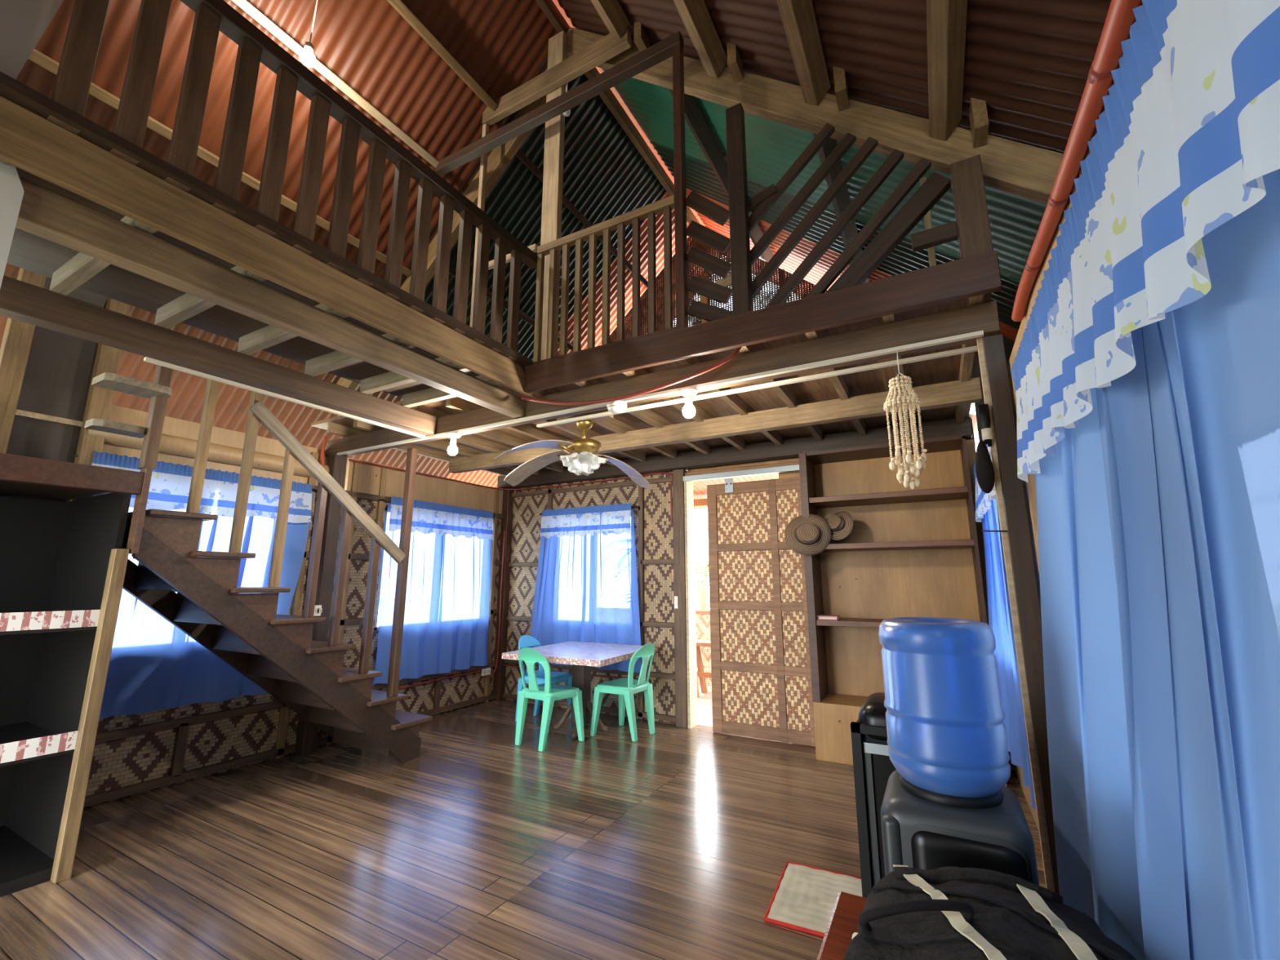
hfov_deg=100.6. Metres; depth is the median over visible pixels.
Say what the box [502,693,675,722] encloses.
trim
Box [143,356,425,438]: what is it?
channel
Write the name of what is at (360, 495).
trim
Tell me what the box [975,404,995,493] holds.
pouch
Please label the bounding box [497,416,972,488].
beam
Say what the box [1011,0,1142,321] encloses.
curtain rod
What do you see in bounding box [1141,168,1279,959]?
drape
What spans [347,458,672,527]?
conduit
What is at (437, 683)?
trim
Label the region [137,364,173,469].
post
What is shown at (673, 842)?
floor
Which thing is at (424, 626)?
drape
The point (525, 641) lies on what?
plastic chair
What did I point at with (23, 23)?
wall partition
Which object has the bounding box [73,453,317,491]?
curtain rod
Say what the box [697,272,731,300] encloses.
board
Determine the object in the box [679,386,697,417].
light bulb
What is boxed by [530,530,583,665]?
drape
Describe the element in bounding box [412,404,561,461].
joist
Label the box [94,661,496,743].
trim
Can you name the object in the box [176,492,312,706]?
drape
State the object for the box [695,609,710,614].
trim
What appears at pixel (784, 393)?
joist
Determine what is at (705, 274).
wall
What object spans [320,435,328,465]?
conduit
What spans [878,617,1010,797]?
water bottle
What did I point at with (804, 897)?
rug
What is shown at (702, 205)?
wooden slats
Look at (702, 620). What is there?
wall
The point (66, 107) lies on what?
loft railing
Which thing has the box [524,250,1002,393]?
wooden beam
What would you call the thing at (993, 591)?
drape
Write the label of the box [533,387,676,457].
joist
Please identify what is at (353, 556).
trim
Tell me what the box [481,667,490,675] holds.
power socket
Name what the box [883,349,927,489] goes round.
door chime
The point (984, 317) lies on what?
beam
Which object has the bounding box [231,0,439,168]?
purlin
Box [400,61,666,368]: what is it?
wall
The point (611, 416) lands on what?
batten
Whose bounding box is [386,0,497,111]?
purlin
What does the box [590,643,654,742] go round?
plastic chair
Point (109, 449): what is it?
trim
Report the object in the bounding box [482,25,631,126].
ceiling beam
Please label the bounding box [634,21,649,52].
cleat
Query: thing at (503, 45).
ceiling
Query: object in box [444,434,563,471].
joist
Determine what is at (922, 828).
water dispenser
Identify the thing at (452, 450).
light bulb
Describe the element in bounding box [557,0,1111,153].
ceiling
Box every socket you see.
[303,41,314,53]
[313,604,322,616]
[449,436,456,444]
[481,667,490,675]
[684,393,692,403]
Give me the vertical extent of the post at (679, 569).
2.290 m
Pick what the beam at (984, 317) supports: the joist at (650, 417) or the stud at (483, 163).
the joist at (650, 417)
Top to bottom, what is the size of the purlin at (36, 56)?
0.067 m
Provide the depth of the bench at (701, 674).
6.14 m
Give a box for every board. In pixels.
[84,417,146,438]
[91,372,172,399]
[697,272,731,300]
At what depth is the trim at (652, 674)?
5.11 m
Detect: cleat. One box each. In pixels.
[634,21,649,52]
[726,42,742,82]
[832,66,849,111]
[968,97,988,148]
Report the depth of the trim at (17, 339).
2.84 m
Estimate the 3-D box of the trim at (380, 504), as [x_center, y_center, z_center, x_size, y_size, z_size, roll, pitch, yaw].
[-2.304,0.992,4.574,0.035,2.260,0.050,-6,-12,28]
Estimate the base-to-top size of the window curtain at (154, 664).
1.520 m
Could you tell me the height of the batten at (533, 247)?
0.045 m
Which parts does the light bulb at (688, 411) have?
bulb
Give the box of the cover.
[502,640,657,666]
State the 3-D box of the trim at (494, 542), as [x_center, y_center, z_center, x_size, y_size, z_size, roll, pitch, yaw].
[-1.617,1.225,5.795,0.035,2.260,0.050,-6,-12,28]
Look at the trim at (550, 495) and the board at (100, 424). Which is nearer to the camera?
the board at (100, 424)
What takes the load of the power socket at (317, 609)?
attached to the post at (307, 732)
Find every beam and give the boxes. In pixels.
[0,95,536,398]
[0,275,437,435]
[15,176,525,418]
[325,300,999,457]
[435,31,684,176]
[448,377,982,473]
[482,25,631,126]
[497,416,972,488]
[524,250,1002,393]
[535,0,569,34]
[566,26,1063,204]
[584,66,699,223]
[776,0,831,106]
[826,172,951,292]
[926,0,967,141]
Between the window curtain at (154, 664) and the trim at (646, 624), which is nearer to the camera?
the window curtain at (154, 664)
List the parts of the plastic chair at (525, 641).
leg, backrest, leg, seat, leg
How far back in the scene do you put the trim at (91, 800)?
3.46 m
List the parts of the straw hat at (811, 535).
crown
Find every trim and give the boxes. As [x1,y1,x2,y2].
[0,267,46,453]
[14,408,83,426]
[66,297,130,502]
[84,693,494,807]
[88,429,328,477]
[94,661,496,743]
[102,443,318,485]
[108,404,328,465]
[110,453,503,519]
[169,722,188,777]
[274,452,319,758]
[303,551,369,560]
[324,462,360,745]
[328,617,363,626]
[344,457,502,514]
[368,466,387,670]
[433,676,441,709]
[484,489,499,702]
[490,608,498,614]
[493,560,501,564]
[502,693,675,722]
[504,658,675,679]
[506,615,532,621]
[508,562,537,566]
[511,476,671,497]
[541,484,553,705]
[631,506,639,511]
[638,475,644,719]
[640,559,673,564]
[640,621,674,627]
[684,460,799,475]
[684,481,697,728]
[693,498,707,506]
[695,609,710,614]
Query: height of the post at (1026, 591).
2.245 m
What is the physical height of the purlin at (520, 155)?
0.111 m
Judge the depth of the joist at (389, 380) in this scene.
3.15 m
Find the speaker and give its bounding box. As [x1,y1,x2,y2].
[850,692,896,897]
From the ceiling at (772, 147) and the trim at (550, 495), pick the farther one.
the trim at (550, 495)
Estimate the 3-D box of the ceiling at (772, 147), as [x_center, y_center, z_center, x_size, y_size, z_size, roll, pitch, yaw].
[1.435,-1.850,3.237,3.730,3.173,1.150,-6,-12,28]
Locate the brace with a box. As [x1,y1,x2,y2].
[911,221,958,252]
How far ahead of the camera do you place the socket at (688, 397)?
2.76 m
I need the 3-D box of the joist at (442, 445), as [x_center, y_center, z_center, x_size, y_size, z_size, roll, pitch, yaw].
[-1.626,-0.267,4.883,0.045,0.080,2.095,-6,-12,28]
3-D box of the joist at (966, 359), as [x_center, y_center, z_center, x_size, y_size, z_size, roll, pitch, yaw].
[1.839,-0.625,3.001,0.045,0.080,2.095,-6,-12,28]
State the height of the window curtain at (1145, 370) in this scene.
1.907 m
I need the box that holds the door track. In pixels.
[683,464,799,481]
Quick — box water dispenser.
[880,769,1039,885]
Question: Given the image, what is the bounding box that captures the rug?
[763,861,862,937]
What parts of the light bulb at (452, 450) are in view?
bulb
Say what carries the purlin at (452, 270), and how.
attached to the rafter
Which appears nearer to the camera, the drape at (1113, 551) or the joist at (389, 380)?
the drape at (1113, 551)
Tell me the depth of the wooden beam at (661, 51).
3.38 m
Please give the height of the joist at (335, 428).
0.080 m
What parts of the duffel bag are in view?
carry handle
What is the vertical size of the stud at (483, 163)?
2.110 m
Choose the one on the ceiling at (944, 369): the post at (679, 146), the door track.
the post at (679, 146)
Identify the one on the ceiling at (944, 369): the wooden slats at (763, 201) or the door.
the wooden slats at (763, 201)
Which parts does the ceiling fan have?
blade, blade, lamp shade, lamp shade, motor, lamp shade, lamp shade, blade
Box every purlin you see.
[28,48,411,276]
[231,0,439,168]
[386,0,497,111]
[448,264,573,351]
[515,149,658,296]
[590,0,629,38]
[667,88,773,262]
[673,0,727,78]
[812,133,869,283]
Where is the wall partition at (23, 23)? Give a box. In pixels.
[0,0,63,288]
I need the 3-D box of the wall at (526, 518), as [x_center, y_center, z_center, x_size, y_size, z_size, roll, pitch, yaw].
[1.095,0.529,4.651,6.000,3.200,0.030,-6,-12,28]
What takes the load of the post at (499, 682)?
on the floor at (673, 842)
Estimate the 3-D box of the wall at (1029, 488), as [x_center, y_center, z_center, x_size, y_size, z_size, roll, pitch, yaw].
[1.124,0.429,1.263,0.030,2.130,5.800,-6,-12,28]
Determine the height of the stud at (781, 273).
1.820 m
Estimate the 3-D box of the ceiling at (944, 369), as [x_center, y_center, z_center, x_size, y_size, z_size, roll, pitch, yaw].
[-0.804,-0.713,2.821,4.580,0.025,6.040,-6,-12,28]
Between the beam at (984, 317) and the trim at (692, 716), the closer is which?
the beam at (984, 317)
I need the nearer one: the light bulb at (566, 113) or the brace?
the brace
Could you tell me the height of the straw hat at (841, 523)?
0.227 m
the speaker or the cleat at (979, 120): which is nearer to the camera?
the speaker
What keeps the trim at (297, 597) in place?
attached to the wall at (125, 762)
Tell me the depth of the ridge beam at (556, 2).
4.85 m
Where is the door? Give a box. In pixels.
[706,476,815,746]
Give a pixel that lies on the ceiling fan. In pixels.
(583, 458)
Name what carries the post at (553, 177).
on the ceiling at (944, 369)
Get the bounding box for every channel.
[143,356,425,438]
[536,345,977,427]
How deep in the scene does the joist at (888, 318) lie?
2.87 m
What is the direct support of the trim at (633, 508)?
attached to the wall at (526, 518)
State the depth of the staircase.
3.24 m
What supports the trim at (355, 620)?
attached to the wall at (125, 762)
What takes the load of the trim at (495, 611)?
attached to the wall at (125, 762)
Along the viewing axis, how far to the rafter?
4.17 m
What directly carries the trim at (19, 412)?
attached to the wall at (125, 762)
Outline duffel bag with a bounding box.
[844,864,1136,959]
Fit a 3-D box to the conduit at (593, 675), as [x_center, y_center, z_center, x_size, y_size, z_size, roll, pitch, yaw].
[-0.725,1.933,5.346,1.700,0.036,0.023,-6,-12,28]
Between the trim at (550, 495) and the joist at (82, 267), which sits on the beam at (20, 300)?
the joist at (82, 267)
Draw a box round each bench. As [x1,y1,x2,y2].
[696,639,711,697]
[816,891,866,959]
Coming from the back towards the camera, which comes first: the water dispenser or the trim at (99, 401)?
the trim at (99, 401)
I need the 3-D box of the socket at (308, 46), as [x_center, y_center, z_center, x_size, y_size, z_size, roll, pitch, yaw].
[-1.809,-2.352,2.902,0.044,0.055,0.044,-6,-12,28]
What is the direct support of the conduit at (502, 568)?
attached to the wall at (125, 762)
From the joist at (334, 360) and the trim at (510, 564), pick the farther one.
the trim at (510, 564)
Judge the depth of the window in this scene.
4.65 m
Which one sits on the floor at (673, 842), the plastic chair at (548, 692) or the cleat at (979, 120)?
the plastic chair at (548, 692)
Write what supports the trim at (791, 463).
attached to the wall at (526, 518)
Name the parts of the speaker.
frame, domed lid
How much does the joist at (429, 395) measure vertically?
0.080 m
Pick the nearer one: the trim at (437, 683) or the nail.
the nail
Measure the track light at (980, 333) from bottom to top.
0.017 m
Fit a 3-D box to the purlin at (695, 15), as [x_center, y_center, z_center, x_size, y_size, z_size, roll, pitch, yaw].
[-0.439,-2.729,1.534,0.132,0.135,3.720,-6,-12,28]
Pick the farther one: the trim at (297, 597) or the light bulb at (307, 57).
the trim at (297, 597)
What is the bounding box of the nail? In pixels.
[982,529,1008,532]
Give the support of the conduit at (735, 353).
attached to the wooden beam at (980, 274)
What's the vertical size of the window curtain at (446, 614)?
1.610 m
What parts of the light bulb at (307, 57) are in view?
bulb, cord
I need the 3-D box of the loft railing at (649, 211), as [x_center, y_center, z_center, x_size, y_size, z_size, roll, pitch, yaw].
[-0.217,-1.094,3.005,0.938,0.788,0.050,-6,-12,28]
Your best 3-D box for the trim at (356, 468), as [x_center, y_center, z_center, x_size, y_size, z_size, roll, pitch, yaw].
[-2.430,0.950,4.350,0.035,2.260,0.050,-6,-12,28]
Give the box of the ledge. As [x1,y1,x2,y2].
[0,453,152,553]
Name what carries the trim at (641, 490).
attached to the wall at (526, 518)
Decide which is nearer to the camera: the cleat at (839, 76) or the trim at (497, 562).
the cleat at (839, 76)
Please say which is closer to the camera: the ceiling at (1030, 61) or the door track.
the ceiling at (1030, 61)
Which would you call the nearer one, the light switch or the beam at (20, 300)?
the beam at (20, 300)
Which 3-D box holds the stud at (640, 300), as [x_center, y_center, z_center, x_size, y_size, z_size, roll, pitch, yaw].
[-0.026,-1.121,5.951,0.060,1.948,0.035,-6,-12,28]
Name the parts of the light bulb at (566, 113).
bulb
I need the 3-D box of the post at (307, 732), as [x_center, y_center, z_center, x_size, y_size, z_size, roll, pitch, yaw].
[-2.466,0.911,4.122,0.100,2.250,0.100,-6,-12,28]
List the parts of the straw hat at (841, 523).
crown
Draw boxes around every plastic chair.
[515,635,572,722]
[515,647,584,751]
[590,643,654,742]
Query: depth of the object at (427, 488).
5.20 m
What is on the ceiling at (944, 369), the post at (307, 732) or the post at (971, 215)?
the post at (971, 215)
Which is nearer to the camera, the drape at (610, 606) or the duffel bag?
the duffel bag
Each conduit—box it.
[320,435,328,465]
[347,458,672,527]
[385,531,505,691]
[502,664,638,679]
[521,346,742,405]
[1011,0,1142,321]
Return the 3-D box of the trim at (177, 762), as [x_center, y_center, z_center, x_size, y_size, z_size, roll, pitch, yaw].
[-2.899,1.695,3.344,0.035,0.320,0.050,-6,-12,28]
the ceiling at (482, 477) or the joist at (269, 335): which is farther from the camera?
the ceiling at (482, 477)
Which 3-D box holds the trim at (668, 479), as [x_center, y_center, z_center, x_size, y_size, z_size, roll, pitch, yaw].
[-0.562,0.084,5.630,2.090,0.045,0.035,-6,-12,28]
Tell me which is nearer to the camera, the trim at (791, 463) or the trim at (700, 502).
the trim at (791, 463)
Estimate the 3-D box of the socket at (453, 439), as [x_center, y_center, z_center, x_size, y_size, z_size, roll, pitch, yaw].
[-1.268,-0.265,3.608,0.040,0.050,0.040,-6,-12,28]
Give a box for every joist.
[48,216,158,295]
[154,265,266,328]
[237,303,349,355]
[304,333,413,376]
[327,422,513,475]
[353,418,538,475]
[360,357,464,394]
[402,375,503,408]
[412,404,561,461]
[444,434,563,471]
[445,396,616,465]
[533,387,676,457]
[540,418,645,462]
[573,378,709,454]
[622,368,744,449]
[676,356,782,445]
[739,344,822,440]
[804,329,866,435]
[882,313,911,429]
[955,294,983,423]
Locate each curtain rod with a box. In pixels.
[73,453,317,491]
[377,498,495,516]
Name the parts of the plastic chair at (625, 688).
leg, leg, seat, leg, backrest, leg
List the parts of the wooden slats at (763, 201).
short rail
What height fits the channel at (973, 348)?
0.017 m
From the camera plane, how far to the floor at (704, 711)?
5.40 m
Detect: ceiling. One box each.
[0,0,558,489]
[6,166,991,471]
[446,191,714,487]
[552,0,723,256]
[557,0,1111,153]
[601,68,1047,281]
[648,140,1022,329]
[685,187,1018,341]
[693,413,977,509]
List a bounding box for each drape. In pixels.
[99,506,210,719]
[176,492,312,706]
[373,502,444,684]
[438,533,491,673]
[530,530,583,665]
[580,509,641,672]
[982,509,1011,759]
[989,496,1035,809]
[1035,327,1190,959]
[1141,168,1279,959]
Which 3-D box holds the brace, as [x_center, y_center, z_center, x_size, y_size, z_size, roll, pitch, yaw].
[1.293,-1.069,2.337,0.175,0.070,0.040,-8,-13,28]
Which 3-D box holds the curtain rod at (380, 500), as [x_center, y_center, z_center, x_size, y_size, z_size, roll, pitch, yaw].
[-1.958,0.289,5.292,0.016,0.016,1.420,-6,-12,28]
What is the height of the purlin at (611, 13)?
0.135 m
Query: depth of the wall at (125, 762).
3.25 m
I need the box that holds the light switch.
[674,595,678,608]
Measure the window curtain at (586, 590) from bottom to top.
1.600 m
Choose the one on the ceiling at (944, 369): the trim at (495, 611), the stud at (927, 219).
the stud at (927, 219)
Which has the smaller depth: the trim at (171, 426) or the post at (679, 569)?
the trim at (171, 426)
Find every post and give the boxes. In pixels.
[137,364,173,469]
[294,454,346,756]
[493,488,513,701]
[540,30,567,359]
[672,40,688,329]
[672,469,688,728]
[725,102,752,315]
[950,154,993,258]
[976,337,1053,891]
[982,333,1059,894]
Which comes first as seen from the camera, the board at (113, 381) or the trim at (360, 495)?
the board at (113, 381)
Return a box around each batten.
[488,243,537,270]
[556,408,613,426]
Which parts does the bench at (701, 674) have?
leg, leg, seat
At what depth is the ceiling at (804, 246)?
5.11 m
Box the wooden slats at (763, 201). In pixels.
[747,123,931,307]
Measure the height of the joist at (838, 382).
0.080 m
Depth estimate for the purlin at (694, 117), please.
4.08 m
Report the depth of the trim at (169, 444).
3.58 m
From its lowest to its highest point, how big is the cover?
0.045 m
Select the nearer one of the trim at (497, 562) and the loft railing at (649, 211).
the loft railing at (649, 211)
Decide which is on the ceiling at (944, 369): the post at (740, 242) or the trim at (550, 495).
the post at (740, 242)
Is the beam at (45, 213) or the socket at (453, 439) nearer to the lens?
the beam at (45, 213)
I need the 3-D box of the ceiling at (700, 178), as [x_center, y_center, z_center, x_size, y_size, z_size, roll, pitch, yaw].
[1.866,-1.704,4.002,3.730,3.188,0.630,-6,-12,28]
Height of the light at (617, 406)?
0.052 m
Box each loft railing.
[0,0,537,367]
[533,194,675,364]
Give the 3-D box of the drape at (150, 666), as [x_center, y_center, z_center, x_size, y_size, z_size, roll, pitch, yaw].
[-3.016,0.660,3.215,0.058,1.456,0.611,-6,-12,28]
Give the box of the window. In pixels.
[373,507,387,631]
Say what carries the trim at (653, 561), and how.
attached to the wall at (526, 518)
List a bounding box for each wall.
[0,276,501,808]
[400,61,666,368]
[504,336,1014,770]
[609,236,826,342]
[695,613,711,686]
[1007,1,1142,831]
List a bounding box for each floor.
[0,699,1045,959]
[697,684,712,726]
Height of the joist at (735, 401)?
0.080 m
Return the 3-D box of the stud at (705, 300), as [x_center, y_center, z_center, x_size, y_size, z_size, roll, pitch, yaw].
[0.695,-1.106,5.530,0.070,1.760,0.040,-6,-12,28]
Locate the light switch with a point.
(676, 597)
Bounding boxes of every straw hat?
[784,514,831,555]
[825,511,853,540]
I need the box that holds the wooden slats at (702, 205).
[685,190,733,321]
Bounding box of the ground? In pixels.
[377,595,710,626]
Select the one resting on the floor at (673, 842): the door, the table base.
the table base
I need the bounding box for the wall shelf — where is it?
[798,434,1006,786]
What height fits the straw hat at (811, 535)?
0.319 m
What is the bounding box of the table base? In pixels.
[552,660,624,738]
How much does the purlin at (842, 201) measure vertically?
0.112 m
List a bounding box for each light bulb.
[298,0,318,66]
[445,431,461,455]
[562,82,570,116]
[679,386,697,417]
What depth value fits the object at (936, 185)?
2.38 m
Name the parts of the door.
hanger plate, woven panel, woven panel, woven panel, woven panel, rail, rail, rail, rail, rail, woven panel, woven panel, woven panel, woven panel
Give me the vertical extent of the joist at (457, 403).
0.080 m
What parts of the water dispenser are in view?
panel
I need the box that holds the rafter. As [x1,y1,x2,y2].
[336,57,567,390]
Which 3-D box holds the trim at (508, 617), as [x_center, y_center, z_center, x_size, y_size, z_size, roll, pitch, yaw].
[-1.231,1.499,5.737,0.560,0.045,0.035,-6,-12,28]
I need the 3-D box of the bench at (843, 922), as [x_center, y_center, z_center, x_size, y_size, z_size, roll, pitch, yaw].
[0.405,1.082,0.603,0.440,0.600,0.882,-6,-12,28]
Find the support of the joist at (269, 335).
on the beam at (20, 300)
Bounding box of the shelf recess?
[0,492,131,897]
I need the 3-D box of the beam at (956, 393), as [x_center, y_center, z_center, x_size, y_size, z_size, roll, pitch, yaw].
[0.079,-0.327,4.089,4.310,0.130,0.080,-6,-12,28]
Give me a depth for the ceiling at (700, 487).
6.26 m
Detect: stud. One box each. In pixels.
[469,123,489,327]
[640,299,640,335]
[701,297,708,323]
[777,269,786,302]
[920,177,936,266]
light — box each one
[337,330,983,455]
[606,400,626,413]
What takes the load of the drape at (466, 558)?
hanging from the window curtain at (446, 614)
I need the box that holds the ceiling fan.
[493,419,651,488]
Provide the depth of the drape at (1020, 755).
2.52 m
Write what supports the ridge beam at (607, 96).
attached to the wall at (705, 274)
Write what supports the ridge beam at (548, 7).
attached to the wall
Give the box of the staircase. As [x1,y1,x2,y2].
[121,378,432,761]
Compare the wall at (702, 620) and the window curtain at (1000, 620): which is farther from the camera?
the wall at (702, 620)
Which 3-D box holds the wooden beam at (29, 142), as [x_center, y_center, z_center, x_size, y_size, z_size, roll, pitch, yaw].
[-1.458,-0.851,1.790,0.030,0.160,3.388,-6,-12,28]
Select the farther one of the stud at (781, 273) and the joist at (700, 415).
the stud at (781, 273)
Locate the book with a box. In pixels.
[816,614,839,620]
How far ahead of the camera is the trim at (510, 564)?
5.86 m
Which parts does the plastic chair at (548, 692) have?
leg, backrest, leg, seat, leg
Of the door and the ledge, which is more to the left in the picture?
the ledge
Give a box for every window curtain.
[91,450,312,719]
[373,496,493,684]
[530,502,641,672]
[973,440,1035,809]
[1010,0,1279,959]
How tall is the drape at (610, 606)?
1.536 m
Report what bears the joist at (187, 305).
on the beam at (20, 300)
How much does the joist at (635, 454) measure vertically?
0.080 m

